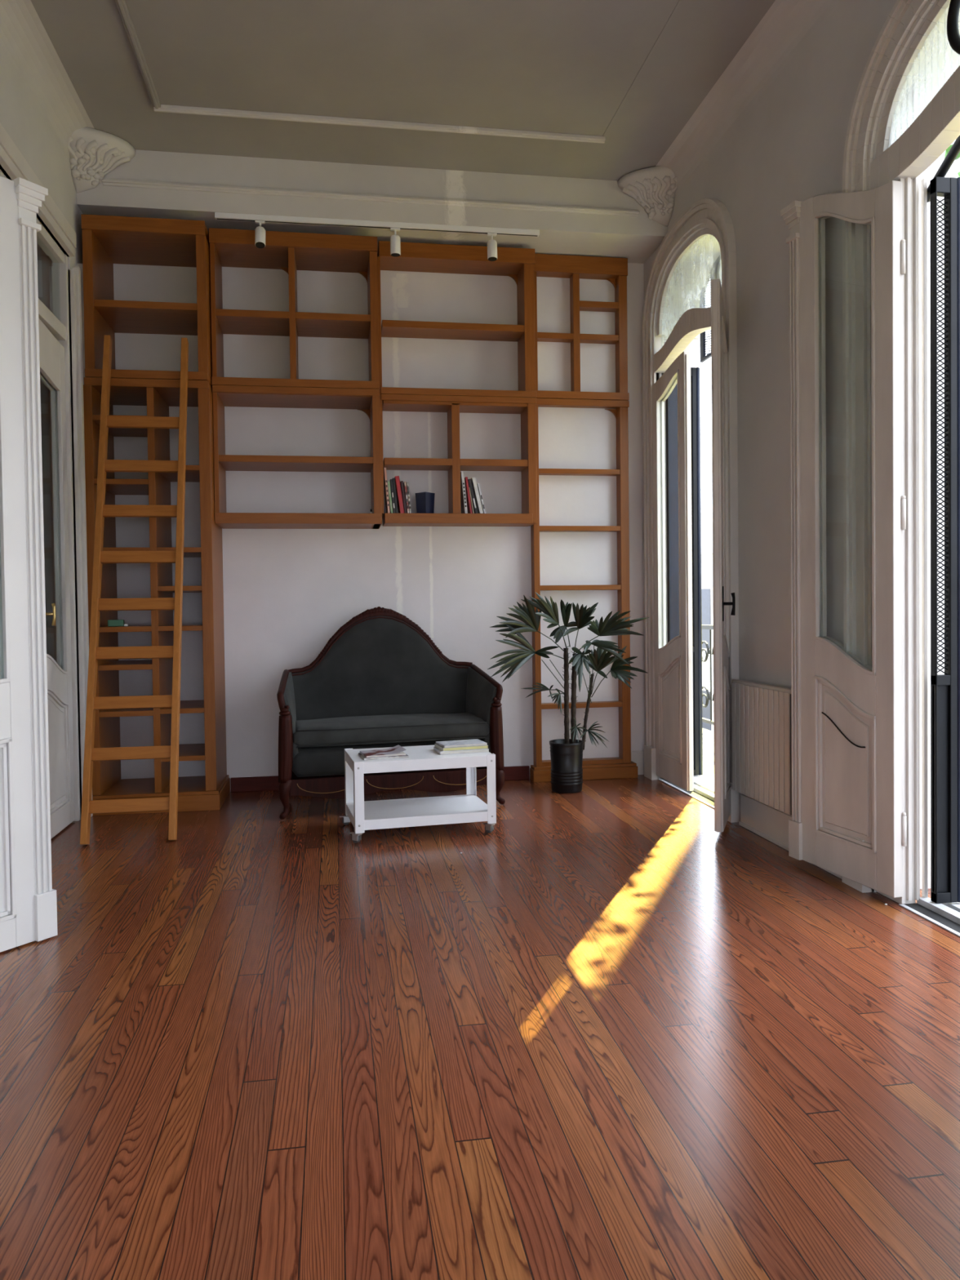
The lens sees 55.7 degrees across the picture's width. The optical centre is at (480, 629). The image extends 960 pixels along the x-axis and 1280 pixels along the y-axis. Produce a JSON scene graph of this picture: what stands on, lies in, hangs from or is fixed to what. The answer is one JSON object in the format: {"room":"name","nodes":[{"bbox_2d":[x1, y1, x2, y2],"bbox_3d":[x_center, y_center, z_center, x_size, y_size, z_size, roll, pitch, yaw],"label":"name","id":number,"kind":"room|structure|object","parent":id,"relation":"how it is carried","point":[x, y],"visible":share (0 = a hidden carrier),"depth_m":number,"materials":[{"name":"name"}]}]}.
{"room":"living room","nodes":[
{"label":"living room","id":0,"kind":"room"},
{"bbox_2d":[0,44,82,818],"bbox_3d":[-1.808,-0.788,1.122,0.250,3.970,9.620,-1,1,-9],"label":"wall","id":1,"kind":"structure","parent":0,"point":[20,117],"depth_m":5.14,"materials":[{"name":"paint"}]},
{"bbox_2d":[0,176,57,952],"bbox_3d":[-1.787,-0.230,3.087,0.081,2.748,0.694,0,2,33],"label":"door","id":2,"kind":"structure","parent":1,"relation":"in","point":[28,898],"depth_m":3.27,"materials":[{"name":"white paint"}]},
{"bbox_2d":[0,123,93,821],"bbox_3d":[-2.169,-0.559,4.057,0.135,3.385,2.840,-1,1,-9],"label":"door frame","id":3,"kind":"structure","parent":1,"relation":"attached to","point":[14,163],"depth_m":5.23,"materials":[{"name":"white paint"}]},
{"bbox_2d":[0,0,94,162],"bbox_3d":[-1.592,-2.691,0.879,0.160,0.160,9.150,-1,1,-9],"label":"crown molding","id":4,"kind":"structure","parent":1,"relation":"attached to","point":[24,40],"depth_m":4.53,"materials":[{"name":"paint"}]},
{"bbox_2d":[38,317,75,839],"bbox_3d":[-2.304,-0.265,4.924,0.116,2.738,0.624,-1,1,-9],"label":"door","id":5,"kind":"structure","parent":1,"relation":"in","point":[51,352],"depth_m":5.09,"materials":[{"name":"white paint"}]},
{"bbox_2d":[112,250,644,791],"bbox_3d":[-0.717,-0.921,6.293,4.600,3.970,0.250,-1,1,-9],"label":"wall","id":6,"kind":"structure","parent":0,"point":[287,592],"depth_m":6.19,"materials":[{"name":"paint"}]},
{"bbox_2d":[208,227,382,528],"bbox_3d":[-1.176,-1.574,5.874,1.033,1.810,0.399,-1,1,-9],"label":"bookcase","id":7,"kind":"object","parent":6,"relation":"attached to","point":[290,252],"visible":1,"depth_m":5.75,"materials":[{"name":"brown wood"}]},
{"bbox_2d":[230,765,529,792],"bbox_3d":[-0.656,1.018,6.206,2.030,0.095,0.022,-1,1,-9],"label":"baseboard","id":8,"kind":"structure","parent":6,"relation":"attached to","point":[519,772],"depth_m":6.07,"materials":[{"name":"brown wood"}]},
{"bbox_2d":[377,240,537,526],"bbox_3d":[-0.159,-1.618,6.112,1.048,1.826,0.249,-1,1,-9],"label":"bookcase","id":9,"kind":"object","parent":6,"relation":"attached to","point":[517,264],"visible":0.94,"depth_m":6.05,"materials":[{"name":"brown wood"}]},
{"bbox_2d":[383,467,390,513],"bbox_3d":[-0.622,-0.914,6.035,0.036,0.300,0.151,-1,1,-9],"label":"book","id":10,"kind":"object","parent":9,"relation":"on","point":[385,482],"visible":0.94,"depth_m":5.96,"materials":[{"name":"paper"}]},
{"bbox_2d":[387,481,393,513],"bbox_3d":[-0.601,-0.870,6.043,0.034,0.212,0.150,-1,1,-9],"label":"book","id":11,"kind":"object","parent":9,"relation":"on","point":[388,482],"visible":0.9,"depth_m":5.97,"materials":[{"name":"green paper"}]},
{"bbox_2d":[389,479,395,513],"bbox_3d":[-0.584,-0.878,6.051,0.032,0.227,0.151,-1,1,-9],"label":"book","id":12,"kind":"object","parent":9,"relation":"on","point":[390,480],"visible":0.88,"depth_m":5.98,"materials":[{"name":"paper"}]},
{"bbox_2d":[391,477,398,513],"bbox_3d":[-0.569,-0.882,6.056,0.034,0.235,0.150,-1,1,-9],"label":"book","id":13,"kind":"object","parent":9,"relation":"on","point":[393,479],"visible":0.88,"depth_m":5.98,"materials":[{"name":"black paper"}]},
{"bbox_2d":[394,475,404,513],"bbox_3d":[-0.539,-0.889,6.045,0.058,0.247,0.150,-1,1,-9],"label":"book","id":14,"kind":"object","parent":9,"relation":"on","point":[399,498],"visible":0.92,"depth_m":5.97,"materials":[{"name":"red paper"}]},
{"bbox_2d":[400,480,407,513],"bbox_3d":[-0.513,-0.874,6.059,0.039,0.215,0.150,-1,1,-9],"label":"book","id":15,"kind":"object","parent":9,"relation":"on","point":[401,482],"visible":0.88,"depth_m":5.99,"materials":[{"name":"black paper"}]},
{"bbox_2d":[403,481,409,513],"bbox_3d":[-0.494,-0.872,6.056,0.031,0.211,0.151,-1,1,-9],"label":"book","id":16,"kind":"object","parent":9,"relation":"on","point":[404,482],"visible":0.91,"depth_m":5.98,"materials":[{"name":"paper"}]},
{"bbox_2d":[406,481,411,513],"bbox_3d":[-0.479,-0.870,6.058,0.028,0.208,0.151,-1,1,-9],"label":"book","id":17,"kind":"object","parent":9,"relation":"on","point":[407,485],"visible":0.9,"depth_m":5.99,"materials":[{"name":"paper"}]},
{"bbox_2d":[415,492,435,513],"bbox_3d":[-0.368,-0.841,6.092,0.093,0.146,0.093,0,2,38],"label":"box","id":18,"kind":"object","parent":9,"relation":"on","point":[424,501],"visible":0.8,"depth_m":6.06,"materials":[{"name":"plastic"}]},
{"bbox_2d":[460,471,467,513],"bbox_3d":[-0.115,-0.913,6.116,0.041,0.281,0.151,-1,1,-9],"label":"book","id":19,"kind":"object","parent":9,"relation":"on","point":[463,493],"visible":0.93,"depth_m":6.05,"materials":[{"name":"white paper"}]},
{"bbox_2d":[464,476,472,513],"bbox_3d":[-0.086,-0.895,6.121,0.044,0.246,0.150,-1,1,-9],"label":"book","id":20,"kind":"object","parent":9,"relation":"on","point":[467,489],"visible":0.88,"depth_m":6.05,"materials":[{"name":"red paper"}]},
{"bbox_2d":[468,487,474,513],"bbox_3d":[-0.068,-0.861,6.125,0.034,0.175,0.150,-1,1,-9],"label":"book","id":21,"kind":"object","parent":9,"relation":"on","point":[473,511],"visible":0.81,"depth_m":6.05,"materials":[{"name":"grey paper"}]},
{"bbox_2d":[467,478,478,513],"bbox_3d":[-0.057,-0.889,6.125,0.064,0.233,0.151,-1,1,-9],"label":"book","id":22,"kind":"object","parent":9,"relation":"on","point":[475,509],"visible":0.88,"depth_m":6.05,"materials":[{"name":"paper"}]},
{"bbox_2d":[471,476,483,513],"bbox_3d":[-0.027,-0.896,6.131,0.074,0.245,0.150,-1,1,-9],"label":"book","id":23,"kind":"object","parent":9,"relation":"on","point":[473,482],"visible":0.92,"depth_m":6.06,"materials":[{"name":"white paper"}]},
{"bbox_2d":[476,483,485,513],"bbox_3d":[0.000,-0.877,6.135,0.055,0.205,0.151,-1,1,-9],"label":"book","id":24,"kind":"object","parent":9,"relation":"on","point":[477,484],"visible":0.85,"depth_m":6.06,"materials":[{"name":"white paper"}]},
{"bbox_2d":[631,750,644,774],"bbox_3d":[1.137,0.952,6.478,0.140,0.170,0.050,-1,1,-9],"label":"baseboard","id":25,"kind":"structure","parent":6,"relation":"attached to","point":[637,757],"depth_m":6.48,"materials":[{"name":"white paint"}]},
{"bbox_2d":[31,0,775,180],"bbox_3d":[0.057,-2.883,1.569,4.500,0.150,10.000,-1,1,-9],"label":"ceiling","id":26,"kind":"structure","parent":0,"point":[555,66],"depth_m":4.68,"materials":[{"name":"paint"}]},
{"bbox_2d":[67,127,135,192],"bbox_3d":[-2.211,-2.725,5.288,0.350,0.270,0.263,-1,1,-9],"label":"ornament","id":27,"kind":"object","parent":26,"relation":"attached to","point":[94,153],"visible":1,"depth_m":5.28,"materials":[{"name":"paint"}]},
{"bbox_2d":[115,0,160,108],"bbox_3d":[-1.116,-2.764,0.938,0.040,0.030,8.120,-1,1,-9],"label":"trim","id":28,"kind":"structure","parent":26,"relation":"attached to","point":[122,8],"depth_m":4.44,"materials":[{"name":"paint"}]},
{"bbox_2d":[76,149,667,263],"bbox_3d":[-0.619,-2.728,5.906,3.670,0.342,0.470,-1,1,-9],"label":"beam","id":29,"kind":"structure","parent":26,"relation":"attached to","point":[635,238],"depth_m":5.70,"materials":[{"name":"paint"}]},
{"bbox_2d":[102,177,639,216],"bbox_3d":[-0.603,-2.689,5.656,3.320,0.040,0.030,-1,1,-9],"label":"trim","id":30,"kind":"structure","parent":29,"relation":"attached to","point":[108,182],"depth_m":5.63,"materials":[{"name":"paint"}]},
{"bbox_2d":[214,212,539,236],"bbox_3d":[-0.617,-2.535,5.695,2.020,0.034,0.036,-1,1,-9],"label":"track rail","id":31,"kind":"object","parent":29,"relation":"attached to","point":[218,215],"visible":1,"depth_m":5.67,"materials":[{"name":"white metal"}]},
{"bbox_2d":[254,220,265,248],"bbox_3d":[-1.345,-2.422,5.561,0.064,0.168,0.091,-1,1,-9],"label":"spotlight","id":32,"kind":"object","parent":31,"relation":"attached to","point":[260,232],"visible":1,"depth_m":5.54,"materials":[{"name":"white metal"}]},
{"bbox_2d":[390,227,400,257],"bbox_3d":[-0.532,-2.437,5.710,0.064,0.165,0.064,-1,1,-9],"label":"spotlight","id":33,"kind":"object","parent":31,"relation":"attached to","point":[395,240],"visible":1,"depth_m":5.69,"materials":[{"name":"white metal"}]},
{"bbox_2d":[487,232,497,261],"bbox_3d":[0.078,-2.446,5.803,0.064,0.166,0.072,-1,1,-9],"label":"spotlight","id":34,"kind":"object","parent":31,"relation":"attached to","point":[491,244],"visible":1,"depth_m":5.78,"materials":[{"name":"white metal"}]},
{"bbox_2d":[153,104,605,143],"bbox_3d":[-0.522,-2.868,5.164,2.550,0.030,0.040,-1,1,-9],"label":"trim","id":35,"kind":"structure","parent":26,"relation":"attached to","point":[164,108],"depth_m":5.14,"materials":[{"name":"paint"}]},
{"bbox_2d":[602,0,681,136],"bbox_3d":[1.368,-2.817,1.335,0.012,0.004,8.120,-1,1,-9],"label":"trim","id":36,"kind":"structure","parent":26,"relation":"attached to","point":[679,1],"depth_m":4.63,"materials":[{"name":"paint"}]},
{"bbox_2d":[617,165,677,226],"bbox_3d":[1.087,-2.778,5.815,0.350,0.270,0.263,-1,1,-9],"label":"ornament","id":37,"kind":"object","parent":26,"relation":"attached to","point":[654,188],"visible":1,"depth_m":5.82,"materials":[{"name":"paint"}]},
{"bbox_2d":[0,774,959,1279],"bbox_3d":[-1.546,1.248,1.399,7.750,0.120,10.000,-1,1,-9],"label":"floor","id":38,"kind":"structure","parent":0,"point":[612,1033],"depth_m":2.44,"materials":[{"name":"brown wood"}]},
{"bbox_2d":[80,334,188,844],"bbox_3d":[-1.903,-0.310,5.063,0.470,2.833,0.804,-1,1,-9],"label":"ladder","id":39,"kind":"object","parent":38,"relation":"on","point":[91,753],"visible":1,"depth_m":5.00,"materials":[{"name":"brown wood"}]},
{"bbox_2d":[80,213,230,815],"bbox_3d":[-2.010,-0.677,5.680,0.745,3.542,0.555,-1,1,-9],"label":"bookcase","id":40,"kind":"object","parent":38,"relation":"on","point":[108,241],"visible":0.8,"depth_m":5.50,"materials":[{"name":"brown wood"}]},
{"bbox_2d":[107,619,128,626],"bbox_3d":[-2.181,-0.039,5.475,0.113,0.040,0.040,-1,1,-12],"label":"box","id":41,"kind":"object","parent":40,"relation":"on","point":[110,622],"visible":1,"depth_m":5.46,"materials":[{"name":"green plastic"}]},
{"bbox_2d":[276,606,505,819],"bbox_3d":[-0.579,0.464,5.648,1.351,1.219,0.617,-1,1,-15],"label":"settee","id":42,"kind":"object","parent":38,"relation":"on","point":[380,680],"visible":0.92,"depth_m":5.71,"materials":[{"name":"grey fabric"}]},
{"bbox_2d":[293,712,489,746],"bbox_3d":[-0.566,0.604,5.609,1.170,0.138,0.470,-1,1,-15],"label":"seat cushion","id":43,"kind":"object","parent":42,"relation":"on","point":[310,729],"depth_m":5.44,"materials":[{"name":"grey fabric"}]},
{"bbox_2d":[339,745,496,843],"bbox_3d":[-0.357,0.878,4.975,0.785,0.424,0.504,-1,1,-15],"label":"table","id":44,"kind":"object","parent":38,"relation":"on","point":[363,815],"visible":0.98,"depth_m":4.82,"materials":[{"name":"white wood"}]},
{"bbox_2d":[358,752,408,759],"bbox_3d":[-0.517,0.670,4.854,0.235,0.008,0.200,-1,1,-16],"label":"magazine","id":45,"kind":"object","parent":44,"relation":"on","point":[359,753],"visible":0.47,"depth_m":4.77,"materials":[{"name":"white paper"}]},
{"bbox_2d":[360,745,406,757],"bbox_3d":[-0.520,0.650,4.861,0.215,0.030,0.185,-1,1,-18],"label":"magazine","id":46,"kind":"object","parent":45,"relation":"on","point":[397,750],"visible":1,"depth_m":4.83,"materials":[{"name":"white paper"}]},
{"bbox_2d":[346,794,487,830],"bbox_3d":[-0.335,0.994,4.970,0.746,0.052,0.466,-1,1,-15],"label":"shelf","id":47,"kind":"object","parent":44,"relation":"attached to","point":[466,808],"depth_m":4.84,"materials":[{"name":"white wood"}]},
{"bbox_2d":[433,746,488,754],"bbox_3d":[-0.103,0.658,4.991,0.270,0.016,0.190,-1,1,-13],"label":"book","id":48,"kind":"object","parent":44,"relation":"on","point":[479,750],"visible":0.53,"depth_m":4.91,"materials":[{"name":"white paper"}]},
{"bbox_2d":[435,743,488,751],"bbox_3d":[-0.103,0.641,5.006,0.255,0.016,0.180,-1,1,-17],"label":"book","id":49,"kind":"object","parent":48,"relation":"on","point":[475,747],"visible":0.47,"depth_m":4.93,"materials":[{"name":"yellow paper"}]},
{"bbox_2d":[435,738,487,747],"bbox_3d":[-0.103,0.627,5.016,0.245,0.010,0.170,-1,1,-19],"label":"book","id":50,"kind":"object","parent":49,"relation":"on","point":[473,742],"visible":1,"depth_m":4.98,"materials":[{"name":"white paper"}]},
{"bbox_2d":[549,738,583,793],"bbox_3d":[0.568,0.894,5.949,0.224,0.325,0.224,-1,1,-9],"label":"pot","id":51,"kind":"object","parent":38,"relation":"on","point":[566,754],"depth_m":5.86,"materials":[{"name":"black ceramic"}]},
{"bbox_2d":[487,592,648,793],"bbox_3d":[0.576,0.407,5.845,1.123,1.303,0.425,-1,1,-9],"label":"potted palm","id":52,"kind":"object","parent":38,"relation":"on","point":[566,753],"visible":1,"depth_m":5.85,"materials":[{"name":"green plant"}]},
{"bbox_2d":[529,253,637,782],"bbox_3d":[0.707,-0.764,6.334,0.750,3.618,0.120,-1,1,-9],"label":"bookcase","id":53,"kind":"object","parent":38,"relation":"on","point":[615,270],"visible":0.84,"depth_m":6.31,"materials":[{"name":"brown wood"}]},
{"bbox_2d":[658,773,714,808],"bbox_3d":[1.573,1.034,5.774,0.505,0.028,1.170,-1,1,-9],"label":"threshold","id":54,"kind":"object","parent":38,"relation":"on","point":[704,784],"visible":0.21,"depth_m":5.93,"materials":[{"name":"stone"}]},
{"bbox_2d":[661,778,714,806],"bbox_3d":[1.415,1.048,5.749,0.144,0.004,1.170,-1,1,-9],"label":"threshold","id":55,"kind":"object","parent":38,"relation":"on","point":[708,801],"visible":0.21,"depth_m":5.74,"materials":[{"name":"grey stone"}]},
{"bbox_2d":[898,897,959,937],"bbox_3d":[2.007,1.091,3.059,0.505,0.028,1.200,-1,1,-9],"label":"threshold","id":56,"kind":"object","parent":38,"relation":"on","point":[951,911],"visible":0.82,"depth_m":3.50,"materials":[{"name":"stone"}]},
{"bbox_2d":[929,176,959,903],"bbox_3d":[1.815,-0.334,3.528,0.120,2.800,0.045,-1,1,-9],"label":"security gate","id":57,"kind":"object","parent":56,"relation":"on","point":[944,688],"visible":1,"depth_m":3.52,"materials":[{"name":"black metal"}]},
{"bbox_2d":[927,135,959,202],"bbox_3d":[1.785,-1.788,3.448,0.036,0.212,0.308,-1,1,-9],"label":"bar","id":58,"kind":"object","parent":57,"relation":"attached to","point":[954,150],"visible":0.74,"depth_m":3.45,"materials":[{"name":"black paint"}]},
{"bbox_2d":[903,902,959,933],"bbox_3d":[1.850,1.105,3.034,0.144,0.004,1.200,-1,1,-9],"label":"threshold","id":59,"kind":"object","parent":38,"relation":"on","point":[915,906],"visible":0.5,"depth_m":3.47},
{"bbox_2d":[702,728,714,773],"bbox_3d":[2.736,1.215,2.236,1.030,0.200,15.500,-1,1,-9],"label":"floor","id":60,"kind":"structure","parent":0,"point":[708,735],"depth_m":7.45,"materials":[{"name":"tile"}]},
{"bbox_2d":[702,624,944,724],"bbox_3d":[2.938,0.522,3.534,0.040,0.920,11.227,-1,1,-9],"label":"balcony railing","id":61,"kind":"object","parent":60,"relation":"on","point":[710,628],"visible":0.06,"depth_m":8.47,"materials":[{"name":"white metal"}]},
{"bbox_2d":[643,0,959,892],"bbox_3d":[2.097,-0.852,1.746,0.320,3.970,9.620,-1,1,-9],"label":"wall","id":62,"kind":"structure","parent":0,"point":[788,147],"depth_m":4.47,"materials":[{"name":"paint"}]},
{"bbox_2d":[652,351,693,791],"bbox_3d":[1.265,-0.366,5.987,0.063,2.755,0.600,-1,1,-9],"label":"door","id":63,"kind":"structure","parent":62,"relation":"in","point":[673,660],"depth_m":5.89,"materials":[{"name":"white paint"}]},
{"bbox_2d":[666,367,702,775],"bbox_3d":[1.405,-0.392,6.247,0.238,2.800,0.045,-1,1,-9],"label":"security gate","id":64,"kind":"object","parent":62,"relation":"attached to","point":[672,473],"visible":0.55,"depth_m":6.23,"materials":[{"name":"metal"}]},
{"bbox_2d":[641,198,740,822],"bbox_3d":[1.335,-0.758,5.699,0.168,3.618,1.428,-1,1,-9],"label":"door frame","id":65,"kind":"structure","parent":62,"relation":"attached to","point":[712,214],"depth_m":5.77,"materials":[{"name":"white paint"}]},
{"bbox_2d":[699,253,721,362],"bbox_3d":[1.536,-2.242,6.003,0.020,0.853,0.380,-1,1,-9],"label":"guard","id":66,"kind":"object","parent":62,"relation":"attached to","point":[715,273],"visible":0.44,"depth_m":6.08,"materials":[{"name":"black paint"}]},
{"bbox_2d":[711,278,735,832],"bbox_3d":[1.327,-0.376,4.884,0.115,2.823,0.542,0,1,20],"label":"door","id":67,"kind":"structure","parent":62,"relation":"in","point":[719,350],"depth_m":4.67,"materials":[{"name":"white paint"}]},
{"bbox_2d":[655,0,839,199],"bbox_3d":[1.874,-2.747,1.433,0.160,0.160,9.150,-1,1,-9],"label":"crown molding","id":68,"kind":"structure","parent":62,"relation":"attached to","point":[787,25],"depth_m":4.70,"materials":[{"name":"paint"}]},
{"bbox_2d":[731,680,791,815],"bbox_3d":[1.460,0.580,4.639,0.070,0.600,0.666,-1,1,-9],"label":"radiator","id":69,"kind":"object","parent":62,"relation":"attached to","point":[762,733],"visible":0.84,"depth_m":4.60,"materials":[{"name":"metal"}]},
{"bbox_2d":[732,680,791,693],"bbox_3d":[1.446,0.288,4.644,0.036,0.016,0.640,-1,1,-9],"label":"grille","id":70,"kind":"object","parent":69,"relation":"attached to","point":[740,684],"depth_m":4.65,"materials":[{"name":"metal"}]},
{"bbox_2d":[738,794,841,879],"bbox_3d":[1.512,0.984,4.467,0.035,0.190,1.020,-1,1,-9],"label":"baseboard","id":71,"kind":"structure","parent":62,"relation":"attached to","point":[766,821],"depth_m":4.67,"materials":[{"name":"white paint"}]},
{"bbox_2d":[780,180,906,897],"bbox_3d":[1.534,-0.429,3.881,0.083,2.969,0.686,-1,1,-17],"label":"door","id":72,"kind":"structure","parent":62,"relation":"in","point":[846,715],"depth_m":3.86,"materials":[{"name":"white paint"}]},
{"bbox_2d":[841,0,959,903],"bbox_3d":[1.771,-0.681,2.984,0.168,3.578,1.848,-1,1,-9],"label":"door frame","id":73,"kind":"structure","parent":62,"relation":"attached to","point":[937,126],"depth_m":3.60,"materials":[{"name":"white paint"}]},
{"bbox_2d":[888,11,959,147],"bbox_3d":[1.756,-2.093,2.952,0.006,0.426,1.478,-1,1,-9],"label":"window","id":74,"kind":"structure","parent":62,"relation":"in","point":[911,100],"depth_m":3.53,"materials":[{"name":"clear glass"}]},
{"bbox_2d":[946,0,959,54],"bbox_3d":[1.675,-2.074,3.028,0.036,0.408,0.336,-1,1,-9],"label":"air vent","id":75,"kind":"object","parent":62,"relation":"attached to","point":[953,33],"visible":1,"depth_m":3.16,"materials":[{"name":"black metal"}]},
{"label":"outside","id":76,"kind":"structure","parent":0,"visible":0},
{"bbox_3d":[10.935,5.539,27.192,150.000,0.200,170.000,-1,1,-9],"label":"street","id":77,"kind":"object","parent":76,"visible":0},
{"bbox_2d":[701,537,713,731],"bbox_3d":[11.021,0.798,44.074,10.350,8.500,36.700,-1,1,-9],"label":"apartment building","id":78,"kind":"structure","parent":77,"relation":"on","point":[706,544],"depth_m":31.92,"materials":[{"name":"paint"}]},
{"bbox_2d":[943,139,959,674],"bbox_3d":[13.821,-8.669,19.267,10.350,28.500,9.230,-1,1,-9],"label":"apartment building","id":79,"kind":"structure","parent":77,"relation":"on","point":[954,169],"depth_m":17.69,"materials":[{"name":"paint"}]},
{"bbox_2d":[944,144,959,177],"bbox_3d":[4.466,-2.092,10.693,2.331,15.984,5.244,-1,1,-25],"label":"street tree","id":80,"kind":"object","parent":77,"relation":"on","point":[948,149],"visible":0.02,"depth_m":9.45,"materials":[{"name":"green plant"}]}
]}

